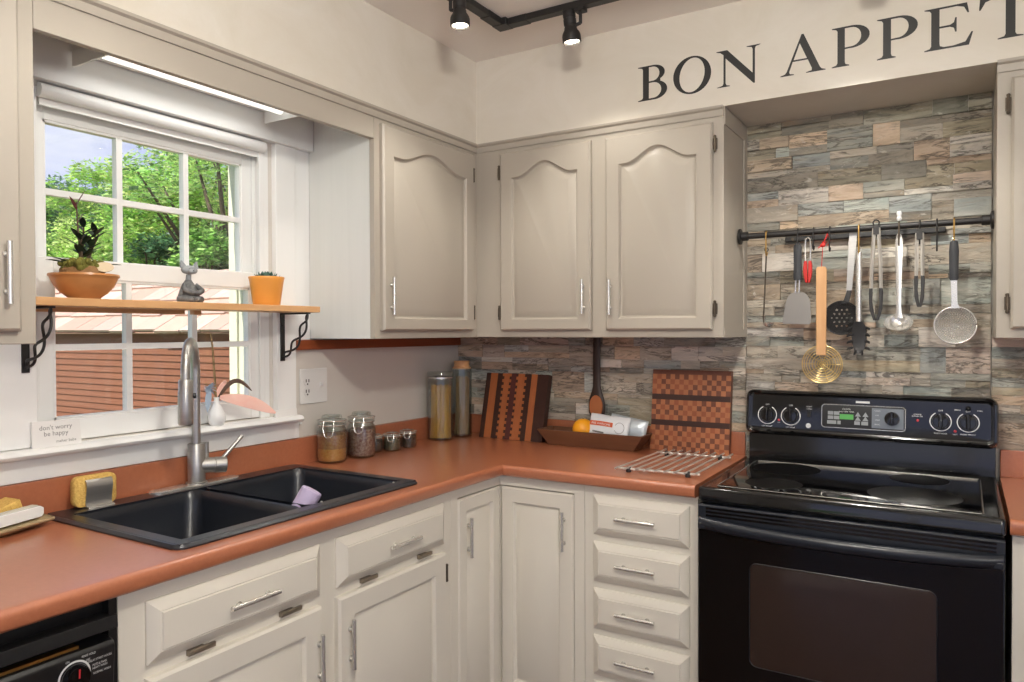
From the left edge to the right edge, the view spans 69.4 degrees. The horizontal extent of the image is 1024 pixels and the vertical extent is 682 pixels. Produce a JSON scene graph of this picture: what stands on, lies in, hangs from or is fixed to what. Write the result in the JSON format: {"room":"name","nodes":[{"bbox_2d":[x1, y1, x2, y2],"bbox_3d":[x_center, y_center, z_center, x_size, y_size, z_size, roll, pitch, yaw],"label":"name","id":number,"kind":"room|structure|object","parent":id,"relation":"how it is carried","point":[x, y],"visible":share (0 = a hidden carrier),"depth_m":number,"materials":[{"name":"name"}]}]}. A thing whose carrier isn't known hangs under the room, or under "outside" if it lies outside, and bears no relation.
{"room":"kitchen","nodes":[
{"label":"kitchen","id":0,"kind":"room"},
{"bbox_2d":[47,272,119,298],"bbox_3d":[-1.087,-0.138,1.880,0.162,0.062,0.162,0,1,31],"label":"bowl","id":1,"kind":"object","parent":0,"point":[94,285],"depth_m":1.83,"materials":[{"name":"brown ceramic"}]},
{"bbox_2d":[34,80,458,440],"bbox_3d":[-1.604,0.132,1.409,0.200,2.463,5.120,0,1,31],"label":"wall","id":2,"kind":"structure","parent":0,"point":[390,384],"depth_m":2.91,"materials":[{"name":"paint"}]},
{"bbox_2d":[0,0,35,344],"bbox_3d":[-1.319,-0.376,1.340,0.355,0.773,0.714,0,1,31],"label":"upper cabinet","id":3,"kind":"object","parent":2,"relation":"attached to","point":[17,190],"visible":1,"depth_m":1.53,"materials":[{"name":"beige paint"}]},
{"bbox_2d":[0,78,37,451],"bbox_3d":[-1.226,-0.195,1.813,0.022,0.922,0.102,0,1,31],"label":"trim","id":4,"kind":"structure","parent":2,"relation":"attached to","point":[18,390],"depth_m":1.81,"materials":[{"name":"white wood"}]},
{"bbox_2d":[21,306,54,372],"bbox_3d":[-1.149,-0.002,1.795,0.128,0.162,0.022,0,1,31],"label":"shelf bracket","id":5,"kind":"object","parent":2,"relation":"attached to","point":[25,348],"visible":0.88,"depth_m":1.79,"materials":[{"name":"black metal"}]},
{"bbox_2d":[0,422,298,485],"bbox_3d":[-1.009,0.316,2.176,0.016,0.060,0.985,0,1,31],"label":"trim","id":6,"kind":"structure","parent":2,"relation":"attached to","point":[15,472],"depth_m":2.06,"materials":[{"name":"white"}]},
{"bbox_2d":[34,86,269,438],"bbox_3d":[-1.107,-0.184,2.233,0.215,0.930,0.748,0,1,31],"label":"window","id":7,"kind":"structure","parent":2,"relation":"in","point":[247,218],"depth_m":2.20,"materials":[{"name":"white wood"}]},
{"bbox_2d":[36,82,266,157],"bbox_3d":[-1.012,-0.633,2.168,0.036,0.052,0.704,0,1,31],"label":"roller blind","id":8,"kind":"object","parent":7,"relation":"attached to","point":[51,96],"visible":1,"depth_m":2.10,"materials":[{"name":"white fabric"}]},
{"bbox_2d":[36,296,319,314],"bbox_3d":[-0.941,-0.094,2.123,0.138,0.032,0.925,0,1,31],"label":"shelf","id":9,"kind":"object","parent":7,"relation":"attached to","point":[62,304],"visible":0.88,"depth_m":2.01,"materials":[{"name":"brown wood"}]},
{"bbox_2d":[45,191,120,298],"bbox_3d":[-1.087,-0.244,1.878,0.162,0.276,0.162,0,1,-18],"label":"bonsai","id":10,"kind":"object","parent":9,"relation":"on","point":[80,277],"visible":0.98,"depth_m":1.84,"materials":[{"name":"brown ceramic"}]},
{"bbox_2d":[176,260,204,301],"bbox_3d":[-0.926,-0.169,2.123,0.072,0.120,0.080,0,1,31],"label":"cat figurine","id":11,"kind":"object","parent":9,"relation":"on","point":[188,292],"visible":0.94,"depth_m":2.11,"materials":[{"name":"grey stone"}]},
{"bbox_2d":[248,271,284,304],"bbox_3d":[-0.787,-0.169,2.374,0.112,0.109,0.112,0,1,31],"label":"potted succulent","id":12,"kind":"object","parent":9,"relation":"on","point":[266,288],"visible":0.89,"depth_m":2.33,"materials":[{"name":"orange ceramic"}]},
{"bbox_2d":[0,415,303,462],"bbox_3d":[-1.007,0.274,2.148,0.068,0.022,1.000,0,1,31],"label":"trim","id":13,"kind":"structure","parent":2,"relation":"attached to","point":[119,441],"depth_m":2.05,"materials":[{"name":"white"}]},
{"bbox_2d":[30,418,81,448],"bbox_3d":[-1.161,0.234,1.885,0.013,0.067,0.120,0,1,31],"label":"sign","id":14,"kind":"object","parent":13,"relation":"on","point":[44,434],"visible":1,"depth_m":1.88,"materials":[{"name":"white"}]},
{"bbox_2d":[207,397,225,425],"bbox_3d":[-0.915,0.217,2.291,0.054,0.087,0.054,0,1,31],"label":"bud vase","id":15,"kind":"object","parent":13,"relation":"on","point":[216,414],"visible":1,"depth_m":2.27,"materials":[{"name":"white ceramic"}]},
{"bbox_2d":[204,333,216,412],"bbox_3d":[-0.924,0.097,2.264,0.040,0.240,0.047,0,1,-21],"label":"stem","id":16,"kind":"object","parent":15,"relation":"in","point":[208,397],"visible":1,"depth_m":2.26,"materials":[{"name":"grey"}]},
{"bbox_2d":[220,394,275,413],"bbox_3d":[-0.835,0.201,2.344,0.174,0.071,0.004,-1,1,-35],"label":"feather","id":17,"kind":"object","parent":15,"relation":"in","point":[246,401],"visible":1,"depth_m":2.34,"materials":[{"name":"pink"}]},
{"bbox_2d":[33,32,312,152],"bbox_3d":[-0.995,-0.718,2.174,0.034,0.113,1.064,0,1,31],"label":"trim","id":18,"kind":"structure","parent":2,"relation":"attached to","point":[52,57],"depth_m":2.11,"materials":[{"name":"white wood"}]},
{"bbox_2d":[0,412,456,513],"bbox_3d":[-0.956,0.391,2.253,0.025,0.092,2.729,0,1,31],"label":"backsplash","id":19,"kind":"structure","parent":2,"relation":"attached to","point":[53,494],"depth_m":2.19,"materials":[{"name":"laminate"}]},
{"bbox_2d":[271,143,295,415],"bbox_3d":[-0.782,-0.206,2.538,0.022,0.922,0.084,0,1,31],"label":"trim","id":20,"kind":"structure","parent":2,"relation":"attached to","point":[282,157],"depth_m":2.52,"materials":[{"name":"white wood"}]},
{"bbox_2d":[280,313,309,360],"bbox_3d":[-0.728,-0.013,2.484,0.128,0.162,0.022,0,1,31],"label":"shelf bracket","id":21,"kind":"object","parent":2,"relation":"attached to","point":[283,352],"visible":1,"depth_m":2.50,"materials":[{"name":"black metal"}]},
{"bbox_2d":[294,149,309,339],"bbox_3d":[-0.746,-0.336,2.607,0.010,0.664,0.076,0,1,31],"label":"trim","id":22,"kind":"structure","parent":2,"relation":"attached to","point":[302,270],"depth_m":2.61,"materials":[{"name":"white wood"}]},
{"bbox_2d":[299,368,326,404],"bbox_3d":[-0.710,0.161,2.662,0.018,0.125,0.130,0,1,31],"label":"outlet plate","id":23,"kind":"object","parent":2,"relation":"attached to","point":[313,381],"visible":1,"depth_m":2.66,"materials":[{"name":"white plastic"}]},
{"bbox_2d":[296,338,460,349],"bbox_3d":[-0.502,0.008,2.999,0.020,0.034,0.986,0,1,31],"label":"trim","id":24,"kind":"structure","parent":2,"relation":"attached to","point":[405,342],"depth_m":2.91,"materials":[{"name":"brown wood"}]},
{"bbox_2d":[309,117,476,338],"bbox_3d":[-0.420,-0.399,2.809,0.355,0.773,0.608,0,1,31],"label":"upper cabinet","id":25,"kind":"object","parent":2,"relation":"attached to","point":[393,252],"visible":0.99,"depth_m":2.60,"materials":[{"name":"beige paint"}]},
{"bbox_2d":[100,0,475,142],"bbox_3d":[-1.502,-0.927,1.075,0.315,0.336,4.685,0,1,31],"label":"wall","id":26,"kind":"structure","parent":0,"point":[354,48],"depth_m":2.36,"materials":[{"name":"paint"}]},
{"bbox_2d":[72,44,297,123],"bbox_3d":[-0.892,-0.740,2.112,0.175,0.068,0.615,0,1,31],"label":"fluorescent light","id":27,"kind":"object","parent":26,"relation":"attached to","point":[80,55],"visible":0.32,"depth_m":2.05,"materials":[{"name":"white plastic"}]},
{"bbox_2d":[32,0,373,138],"bbox_3d":[-0.748,-0.722,2.026,0.020,0.103,1.060,0,1,31],"label":"valance board","id":28,"kind":"object","parent":26,"relation":"attached to","point":[50,18],"visible":0.83,"depth_m":1.87,"materials":[{"name":"beige paint"}]},
{"bbox_2d":[51,0,477,153],"bbox_3d":[-0.889,-0.754,1.758,0.018,0.032,2.885,0,1,31],"label":"trim","id":29,"kind":"structure","parent":26,"relation":"attached to","point":[97,8],"depth_m":2.02,"materials":[{"name":"beige paint"}]},
{"bbox_2d":[363,0,741,61],"bbox_3d":[0.183,-1.120,0.296,4.400,0.060,5.120,0,1,31],"label":"ceiling","id":30,"kind":"structure","parent":0,"point":[480,41],"depth_m":2.57,"materials":[{"name":"white paint"}]},
{"bbox_2d":[466,0,618,31],"bbox_3d":[0.235,-1.093,1.443,1.708,0.024,1.730,0,1,31],"label":"track rail","id":31,"kind":"object","parent":30,"relation":"attached to","point":[500,24],"visible":1,"depth_m":2.50,"materials":[{"name":"black metal"}]},
{"bbox_2d":[447,0,469,29],"bbox_3d":[-0.173,-1.040,2.326,0.085,0.108,0.062,0,1,31],"label":"track spotlight","id":32,"kind":"object","parent":31,"relation":"attached to","point":[459,19],"visible":1,"depth_m":2.30,"materials":[{"name":"black metal"}]},
{"bbox_2d":[562,6,586,45],"bbox_3d":[0.205,-1.042,2.450,0.080,0.111,0.063,0,1,31],"label":"track spotlight","id":33,"kind":"object","parent":31,"relation":"attached to","point":[571,36],"visible":1,"depth_m":2.44,"materials":[{"name":"black metal"}]},
{"bbox_2d":[589,395,602,413],"bbox_3d":[0.344,0.267,3.030,0.060,0.092,0.004,0,1,31],"label":"bowl","id":34,"kind":"object","parent":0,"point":[595,401],"depth_m":3.03,"materials":[{"name":"brown wood"}]},
{"bbox_2d":[458,91,1023,457],"bbox_3d":[0.926,-0.166,2.705,2.757,1.246,0.021,0,1,31],"label":"stone wall","id":35,"kind":"structure","parent":0,"point":[862,167],"depth_m":2.55,"materials":[{"name":"grey stone"}]},
{"bbox_2d":[589,338,604,415],"bbox_3d":[0.348,0.158,3.035,0.075,0.343,0.021,0,1,31],"label":"wooden spoon","id":36,"kind":"object","parent":35,"relation":"hanging from","point":[596,400],"visible":0.85,"depth_m":3.03,"materials":[{"name":"black wood"}]},
{"bbox_2d":[469,413,745,455],"bbox_3d":[0.305,0.378,3.082,1.311,0.087,0.012,0,1,31],"label":"backsplash","id":37,"kind":"structure","parent":35,"relation":"attached to","point":[738,439],"depth_m":3.11,"materials":[{"name":"laminate"}]},
{"bbox_2d":[476,107,747,337],"bbox_3d":[0.219,-0.403,2.931,1.318,0.773,0.342,0,1,31],"label":"upper cabinet","id":38,"kind":"object","parent":35,"relation":"attached to","point":[629,233],"visible":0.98,"depth_m":2.66,"materials":[{"name":"beige paint"}]},
{"bbox_2d":[477,105,723,153],"bbox_3d":[0.277,-0.771,2.725,0.999,0.032,0.018,0,1,31],"label":"trim","id":39,"kind":"structure","parent":38,"relation":"attached to","point":[718,110],"depth_m":2.68,"materials":[{"name":"beige paint"}]},
{"bbox_2d":[785,227,945,241],"bbox_3d":[1.191,-0.361,2.521,0.495,0.018,0.024,0,1,31],"label":"strip","id":40,"kind":"object","parent":35,"relation":"attached to","point":[930,230],"visible":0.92,"depth_m":2.50,"materials":[{"name":"black plastic"}]},
{"bbox_2d":[992,69,1023,337],"bbox_3d":[1.726,-0.395,2.021,0.682,0.773,0.322,0,1,31],"label":"upper cabinet","id":41,"kind":"object","parent":35,"relation":"attached to","point":[1008,135],"visible":1,"depth_m":2.06,"materials":[{"name":"beige paint"}]},
{"bbox_2d":[737,210,993,244],"bbox_3d":[1.133,-0.369,2.435,0.759,0.056,0.056,0,1,31],"label":"utensil rail","id":42,"kind":"object","parent":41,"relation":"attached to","point":[742,236],"visible":1,"depth_m":2.41,"materials":[{"name":"black metal"}]},
{"bbox_2d":[803,237,812,282],"bbox_3d":[1.004,-0.276,2.512,0.029,0.157,0.012,0,1,31],"label":"tongs","id":43,"kind":"object","parent":42,"relation":"hanging from","point":[807,268],"visible":1,"depth_m":2.51,"materials":[{"name":"red plastic"}]},
{"bbox_2d":[828,226,830,251],"bbox_3d":[1.065,-0.342,2.477,0.005,0.086,0.032,0,1,31],"label":"hook","id":44,"kind":"object","parent":42,"relation":"hanging from","point":[829,247],"visible":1,"depth_m":2.47,"materials":[{"name":"black metal"}]},
{"bbox_2d":[802,233,842,383],"bbox_3d":[1.044,-0.108,2.490,0.130,0.504,0.023,0,1,31],"label":"strainer","id":45,"kind":"object","parent":44,"relation":"hanging from","point":[821,272],"visible":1,"depth_m":2.48,"materials":[{"name":"brown wood"}]},
{"bbox_2d":[858,224,859,252],"bbox_3d":[1.141,-0.333,2.431,0.005,0.104,0.032,0,1,31],"label":"hook","id":46,"kind":"object","parent":42,"relation":"hanging from","point":[858,224],"visible":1,"depth_m":2.42,"materials":[{"name":"gold metal"}]},
{"bbox_2d":[826,232,856,334],"bbox_3d":[1.110,-0.195,2.489,0.116,0.350,0.014,0,1,31],"label":"skimmer","id":47,"kind":"object","parent":46,"relation":"hanging from","point":[845,304],"visible":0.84,"depth_m":2.48,"materials":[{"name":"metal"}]},
{"bbox_2d":[826,301,855,334],"bbox_3d":[1.110,-0.078,2.491,0.116,0.116,0.014,0,1,31],"label":"bowl","id":48,"kind":"object","parent":47,"relation":"on","point":[839,330],"depth_m":2.49,"materials":[{"name":"plastic"}]},
{"bbox_2d":[846,246,869,354],"bbox_3d":[1.138,-0.132,2.429,0.070,0.358,0.032,0,1,31],"label":"fork","id":49,"kind":"object","parent":46,"relation":"hanging from","point":[858,334],"visible":1,"depth_m":2.43,"materials":[{"name":"black plastic"}]},
{"bbox_2d":[869,219,882,319],"bbox_3d":[1.177,-0.230,2.392,0.042,0.326,0.013,0,1,31],"label":"tongs","id":50,"kind":"object","parent":42,"relation":"hanging from","point":[876,230],"visible":1,"depth_m":2.39,"materials":[{"name":"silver metal"}]},
{"bbox_2d":[896,211,901,245],"bbox_3d":[1.240,-0.359,2.369,0.017,0.116,0.029,0,1,5],"label":"hook","id":51,"kind":"object","parent":42,"relation":"hanging from","point":[899,213],"visible":1,"depth_m":2.36,"materials":[{"name":"silver plastic"}]},
{"bbox_2d":[884,233,912,333],"bbox_3d":[1.232,-0.184,2.357,0.085,0.322,0.072,0,1,31],"label":"ladle","id":52,"kind":"object","parent":51,"relation":"hanging from","point":[898,323],"visible":1,"depth_m":2.36,"materials":[{"name":"silver metal"}]},
{"bbox_2d":[884,314,912,333],"bbox_3d":[1.232,-0.055,2.359,0.085,0.064,0.072,0,1,31],"label":"bowl","id":53,"kind":"object","parent":52,"relation":"on","point":[896,323],"depth_m":2.38,"materials":[{"name":"metal"}]},
{"bbox_2d":[953,217,954,239],"bbox_3d":[1.369,-0.333,2.291,0.005,0.100,0.032,0,1,31],"label":"hook","id":54,"kind":"object","parent":42,"relation":"hanging from","point":[953,217],"visible":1,"depth_m":2.28,"materials":[{"name":"gold metal"}]},
{"bbox_2d":[933,238,977,343],"bbox_3d":[1.374,-0.155,2.293,0.119,0.330,0.033,0,1,31],"label":"strainer","id":55,"kind":"object","parent":54,"relation":"hanging from","point":[953,247],"visible":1,"depth_m":2.29,"materials":[{"name":"grey metal"}]},
{"bbox_2d":[933,306,977,343],"bbox_3d":[1.377,-0.049,2.298,0.119,0.119,0.024,0,1,31],"label":"bowl","id":56,"kind":"object","parent":55,"relation":"on","point":[960,310],"depth_m":2.30,"materials":[{"name":"metal"}]},
{"bbox_2d":[997,56,1023,72],"bbox_3d":[1.646,-0.764,1.887,0.682,0.032,0.018,0,1,31],"label":"trim","id":57,"kind":"structure","parent":41,"relation":"attached to","point":[1014,63],"depth_m":2.05,"materials":[{"name":"beige paint"}]},
{"bbox_3d":[0.978,-0.345,2.530,0.005,0.081,0.032,0,1,31],"label":"hook","id":58,"kind":"object","parent":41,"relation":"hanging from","visible":0},
{"bbox_2d":[782,242,810,323],"bbox_3d":[0.973,-0.198,2.528,0.094,0.281,0.015,0,1,31],"label":"turner","id":59,"kind":"object","parent":58,"relation":"hanging from","point":[797,310],"visible":1,"depth_m":2.52,"materials":[{"name":"grey metal"}]},
{"bbox_2d":[1000,449,1023,478],"bbox_3d":[1.819,0.386,2.159,0.660,0.087,0.006,0,1,31],"label":"backsplash","id":60,"kind":"structure","parent":35,"relation":"attached to","point":[1011,461],"depth_m":2.31,"materials":[{"name":"laminate"}]},
{"bbox_2d":[476,0,1023,143],"bbox_3d":[1.460,-0.952,2.193,4.200,0.336,0.315,0,1,31],"label":"wall","id":61,"kind":"structure","parent":0,"point":[597,80],"depth_m":2.45,"materials":[{"name":"paint"}]},
{"bbox_2d":[638,0,1023,101],"bbox_3d":[1.048,-0.906,2.261,1.406,0.128,0.001,0,1,31],"label":"wall lettering","id":62,"kind":"object","parent":61,"relation":"attached to","point":[1010,4],"depth_m":2.28,"materials":[{"name":"black paint"}]},
{"bbox_3d":[0.191,1.398,0.330,4.400,0.050,5.120,0,1,31],"label":"floor","id":63,"kind":"structure","parent":0,"visible":0},
{"bbox_2d":[0,597,117,681],"bbox_3d":[-1.149,0.912,1.314,0.624,0.842,0.608,0,1,31],"label":"dishwasher","id":64,"kind":"object","parent":63,"relation":"on","point":[80,645],"visible":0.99,"depth_m":1.33,"materials":[{"name":"black plastic"}]},
{"bbox_2d":[117,492,450,681],"bbox_3d":[-0.719,0.915,2.045,0.646,0.874,1.083,0,1,31],"label":"base cabinet","id":65,"kind":"object","parent":63,"relation":"on","point":[368,599],"visible":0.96,"depth_m":1.84,"materials":[{"name":"beige paint"}]},
{"bbox_2d":[450,476,584,681],"bbox_3d":[-0.078,0.903,2.816,0.935,0.874,0.900,0,1,31],"label":"base cabinet","id":66,"kind":"object","parent":63,"relation":"on","point":[517,544],"visible":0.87,"depth_m":2.51,"materials":[{"name":"beige paint"}]},
{"bbox_2d":[0,412,746,633],"bbox_3d":[-0.400,0.413,1.925,1.317,0.130,2.749,0,1,31],"label":"countertop","id":67,"kind":"structure","parent":66,"relation":"on","point":[50,569],"depth_m":2.08,"materials":[{"name":"laminate"}]},
{"bbox_2d":[0,514,54,536],"bbox_3d":[-1.183,0.434,1.684,0.174,0.019,0.260,0,1,31],"label":"soap tray","id":68,"kind":"object","parent":67,"relation":"on","point":[7,530],"visible":0.61,"depth_m":1.73,"materials":[{"name":"brown wood"}]},
{"bbox_2d":[0,497,21,512],"bbox_3d":[-1.215,0.408,1.724,0.060,0.063,0.118,0,1,25],"label":"sponge","id":69,"kind":"object","parent":68,"relation":"on","point":[6,504],"visible":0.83,"depth_m":1.75,"materials":[{"name":"yellow"}]},
{"bbox_2d":[0,505,43,527],"bbox_3d":[-1.160,0.409,1.721,0.031,0.028,0.142,0,1,14],"label":"scrub brush","id":70,"kind":"object","parent":68,"relation":"on","point":[7,518],"visible":1,"depth_m":1.72,"materials":[{"name":"white plastic"}]},
{"bbox_2d":[148,337,243,494],"bbox_3d":[-0.888,0.207,2.156,0.179,0.438,0.290,0,1,31],"label":"kitchen faucet","id":71,"kind":"object","parent":67,"relation":"on","point":[199,463],"visible":1,"depth_m":2.17,"materials":[{"name":"silver metal"}]},
{"bbox_2d":[48,464,416,549],"bbox_3d":[-0.727,0.539,2.054,0.557,0.225,0.818,0,1,31],"label":"double sink","id":72,"kind":"object","parent":67,"relation":"in","point":[192,517],"visible":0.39,"depth_m":2.06,"materials":[{"name":"black"}]},
{"bbox_2d":[83,476,114,508],"bbox_3d":[-1.083,0.394,1.934,0.046,0.072,0.066,0,1,35],"label":"sponge holder","id":73,"kind":"object","parent":72,"relation":"on","point":[99,490],"visible":0.97,"depth_m":1.93,"materials":[{"name":"metal"}]},
{"bbox_2d":[70,472,116,507],"bbox_3d":[-1.093,0.388,1.935,0.024,0.078,0.108,0,1,35],"label":"sponge","id":74,"kind":"object","parent":73,"relation":"in","point":[78,488],"visible":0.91,"depth_m":1.90,"materials":[{"name":"yellow"}]},
{"bbox_2d":[292,485,320,506],"bbox_3d":[-0.551,0.427,1.983,0.077,0.080,0.058,-1,1,-29],"label":"mug","id":75,"kind":"object","parent":72,"relation":"in","point":[306,495],"visible":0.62,"depth_m":1.96,"materials":[{"name":"purple ceramic"}]},
{"bbox_2d":[316,414,346,461],"bbox_3d":[-0.644,0.346,2.635,0.107,0.166,0.116,0,1,31],"label":"glass jar","id":76,"kind":"object","parent":67,"relation":"on","point":[332,446],"visible":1,"depth_m":2.60,"materials":[{"name":"clear glass"}]},
{"bbox_2d":[347,411,375,455],"bbox_3d":[-0.560,0.345,2.738,0.105,0.166,0.114,0,1,31],"label":"glass jar","id":77,"kind":"object","parent":67,"relation":"on","point":[361,440],"visible":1,"depth_m":2.70,"materials":[{"name":"clear glass"}]},
{"bbox_2d":[383,432,400,449],"bbox_3d":[-0.469,0.390,2.878,0.074,0.072,0.079,0,1,31],"label":"glass jar","id":78,"kind":"object","parent":67,"relation":"on","point":[393,443],"visible":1,"depth_m":2.86,"materials":[{"name":"clear glass"}]},
{"bbox_2d":[399,429,416,446],"bbox_3d":[-0.416,0.388,2.954,0.072,0.073,0.078,0,1,31],"label":"glass jar","id":79,"kind":"object","parent":67,"relation":"on","point":[405,440],"visible":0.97,"depth_m":2.93,"materials":[{"name":"clear glass"}]},
{"bbox_2d":[427,371,452,437],"bbox_3d":[-0.307,0.275,3.171,0.112,0.292,0.112,0,1,31],"label":"pasta jar","id":80,"kind":"object","parent":67,"relation":"on","point":[440,394],"visible":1,"depth_m":3.14,"materials":[{"name":"clear glass"}]},
{"bbox_2d":[451,360,471,435],"bbox_3d":[-0.222,0.253,3.276,0.090,0.333,0.090,0,1,31],"label":"pasta jar","id":81,"kind":"object","parent":67,"relation":"on","point":[462,383],"visible":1,"depth_m":3.25,"materials":[{"name":"clear glass"}]},
{"bbox_2d":[479,373,551,442],"bbox_3d":[0.014,0.284,3.188,0.320,0.284,0.095,0,1,33],"label":"cutting board","id":82,"kind":"object","parent":67,"relation":"on","point":[515,406],"visible":1,"depth_m":3.17,"materials":[{"name":"brown wood"}]},
{"bbox_2d":[537,426,651,451],"bbox_3d":[0.329,0.391,2.965,0.458,0.062,0.124,0,1,31],"label":"trough","id":83,"kind":"object","parent":67,"relation":"on","point":[554,435],"visible":0.98,"depth_m":2.91,"materials":[{"name":"brown wood"}]},
{"bbox_2d":[572,418,589,432],"bbox_3d":[0.287,0.354,2.985,0.087,0.086,0.087,0,1,31],"label":"orange","id":84,"kind":"object","parent":83,"relation":"in","point":[581,425],"visible":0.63,"depth_m":2.95,"materials":[{"name":"orange food"}]},
{"bbox_2d":[589,413,630,434],"bbox_3d":[0.381,0.338,2.915,0.172,0.099,0.041,0,1,31],"label":"packet","id":85,"kind":"object","parent":83,"relation":"in","point":[599,423],"visible":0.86,"depth_m":2.91,"materials":[{"name":"white paper"}]},
{"bbox_2d":[612,413,648,435],"bbox_3d":[0.456,0.338,2.905,0.161,0.100,0.031,0,1,25],"label":"packet","id":86,"kind":"object","parent":83,"relation":"in","point":[638,427],"visible":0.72,"depth_m":2.88,"materials":[{"name":"silver metal"}]},
{"bbox_2d":[614,449,732,477],"bbox_3d":[0.566,0.417,2.539,0.271,0.019,0.468,0,1,31],"label":"cooling rack","id":87,"kind":"object","parent":67,"relation":"on","point":[720,457],"visible":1,"depth_m":2.50,"materials":[{"name":"silver metal"}]},
{"bbox_2d":[650,369,732,455],"bbox_3d":[0.684,0.268,2.828,0.305,0.313,0.060,0,1,31],"label":"cutting board","id":88,"kind":"object","parent":67,"relation":"on","point":[692,409],"visible":0.98,"depth_m":2.81,"materials":[{"name":"brown wood"}]},
{"bbox_2d":[585,485,702,681],"bbox_3d":[0.550,0.904,2.581,0.377,0.874,0.646,0,1,31],"label":"base cabinet","id":89,"kind":"object","parent":63,"relation":"on","point":[641,548],"visible":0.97,"depth_m":2.32,"materials":[{"name":"beige paint"}]},
{"bbox_2d":[698,389,1006,681],"bbox_3d":[1.033,0.761,2.255,0.765,1.164,0.694,0,1,31],"label":"electric range","id":90,"kind":"object","parent":63,"relation":"on","point":[859,537],"visible":1,"depth_m":2.07,"materials":[{"name":"black metal"}]},
{"bbox_2d":[699,457,1006,535],"bbox_3d":[1.031,0.448,2.248,0.763,0.043,0.597,0,1,31],"label":"cooktop","id":91,"kind":"object","parent":90,"relation":"in","point":[930,500],"depth_m":2.11,"materials":[{"name":"black glass"}]},
{"bbox_2d":[1002,501,1023,681],"bbox_3d":[1.667,0.909,1.909,0.654,0.874,0.626,0,1,31],"label":"base cabinet","id":92,"kind":"object","parent":63,"relation":"on","point":[1014,547],"visible":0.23,"depth_m":1.82,"materials":[{"name":"beige paint"}]},
{"bbox_2d":[1000,449,1023,536],"bbox_3d":[1.660,0.409,1.899,0.660,0.125,0.642,0,1,31],"label":"countertop","id":93,"kind":"structure","parent":92,"relation":"on","point":[1011,461],"depth_m":2.17,"materials":[{"name":"laminate"}]},
{"label":"outside","id":94,"kind":"structure","parent":0,"visible":0},
{"bbox_3d":[-20.696,1.967,27.705,59.800,0.200,100.000,0,1,31],"label":"ground","id":95,"kind":"structure","parent":94,"visible":0},
{"bbox_2d":[45,174,112,246],"bbox_3d":[-8.642,-0.653,14.865,3.128,5.421,3.376,-1,1,-37],"label":"leafy tree","id":96,"kind":"object","parent":95,"relation":"on","point":[48,179],"visible":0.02,"depth_m":14.33,"materials":[{"name":"green plant"}]},
{"bbox_2d":[48,227,125,261],"bbox_3d":[-6.182,0.205,11.175,2.074,3.788,2.093,0,1,17],"label":"leafy bush","id":97,"kind":"object","parent":95,"relation":"on","point":[62,243],"visible":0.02,"depth_m":10.81,"materials":[{"name":"green plant"}]},
{"bbox_2d":[45,155,174,263],"bbox_3d":[-6.564,-0.470,12.123,2.830,5.117,3.105,-1,1,-24],"label":"leafy tree","id":98,"kind":"object","parent":95,"relation":"on","point":[97,177],"visible":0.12,"depth_m":11.77,"materials":[{"name":"green plant"}]},
{"bbox_2d":[54,153,215,264],"bbox_3d":[-5.449,-0.336,11.118,2.905,4.869,3.037,0,1,14],"label":"leafy tree","id":99,"kind":"object","parent":95,"relation":"on","point":[105,245],"visible":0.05,"depth_m":10.59,"materials":[{"name":"green plant"}]},
{"bbox_2d":[55,269,229,415],"bbox_3d":[-4.117,0.712,7.709,7.058,2.748,1.872,0,1,31],"label":"neighboring house","id":100,"kind":"structure","parent":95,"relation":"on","point":[87,381],"depth_m":6.23,"materials":[{"name":"brown wood"}]},
{"bbox_2d":[93,144,227,233],"bbox_3d":[-7.022,-1.876,18.624,6.546,7.758,6.175,0,1,-21],"label":"leafy tree","id":101,"kind":"object","parent":95,"relation":"on","point":[138,147],"visible":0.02,"depth_m":16.93,"materials":[{"name":"green plant"}]},
{"bbox_2d":[124,227,198,265],"bbox_3d":[-4.802,0.280,10.164,2.078,3.658,1.952,0,1,5],"label":"leafy bush","id":102,"kind":"object","parent":95,"relation":"on","point":[153,245],"visible":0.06,"depth_m":9.91,"materials":[{"name":"green plant"}]},
{"bbox_2d":[97,147,227,266],"bbox_3d":[-5.037,-0.756,12.122,3.651,5.680,3.626,0,1,5],"label":"leafy tree","id":103,"kind":"object","parent":95,"relation":"on","point":[169,153],"visible":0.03,"depth_m":11.62,"materials":[{"name":"green plant"}]},
{"bbox_2d":[97,145,228,268],"bbox_3d":[-3.800,-0.658,10.064,3.877,5.536,3.890,0,1,39],"label":"leafy tree","id":104,"kind":"object","parent":95,"relation":"on","point":[149,172],"visible":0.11,"depth_m":9.63,"materials":[{"name":"green plant"}]},
{"bbox_2d":[125,153,227,269],"bbox_3d":[-3.890,-1.027,12.161,4.625,6.214,4.257,0,1,-15],"label":"leafy tree","id":105,"kind":"object","parent":95,"relation":"on","point":[203,203],"visible":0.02,"depth_m":10.53,"materials":[{"name":"green plant"}]},
{"bbox_2d":[161,218,228,269],"bbox_3d":[-3.955,0.260,9.677,2.121,3.705,2.149,0,1,-5],"label":"leafy bush","id":106,"kind":"object","parent":95,"relation":"on","point":[211,251],"visible":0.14,"depth_m":9.31,"materials":[{"name":"green plant"}]},
{"bbox_3d":[1.290,-0.345,2.340,0.005,0.079,0.032,0,1,31],"label":"hook","id":107,"kind":"object","parent":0,"visible":0},
{"bbox_2d":[914,230,924,306],"bbox_3d":[1.282,-0.228,2.328,0.030,0.241,0.013,0,1,31],"label":"tongs","id":108,"kind":"object","parent":107,"relation":"hanging from","point":[919,235],"visible":1,"depth_m":2.32,"materials":[{"name":"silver metal"}]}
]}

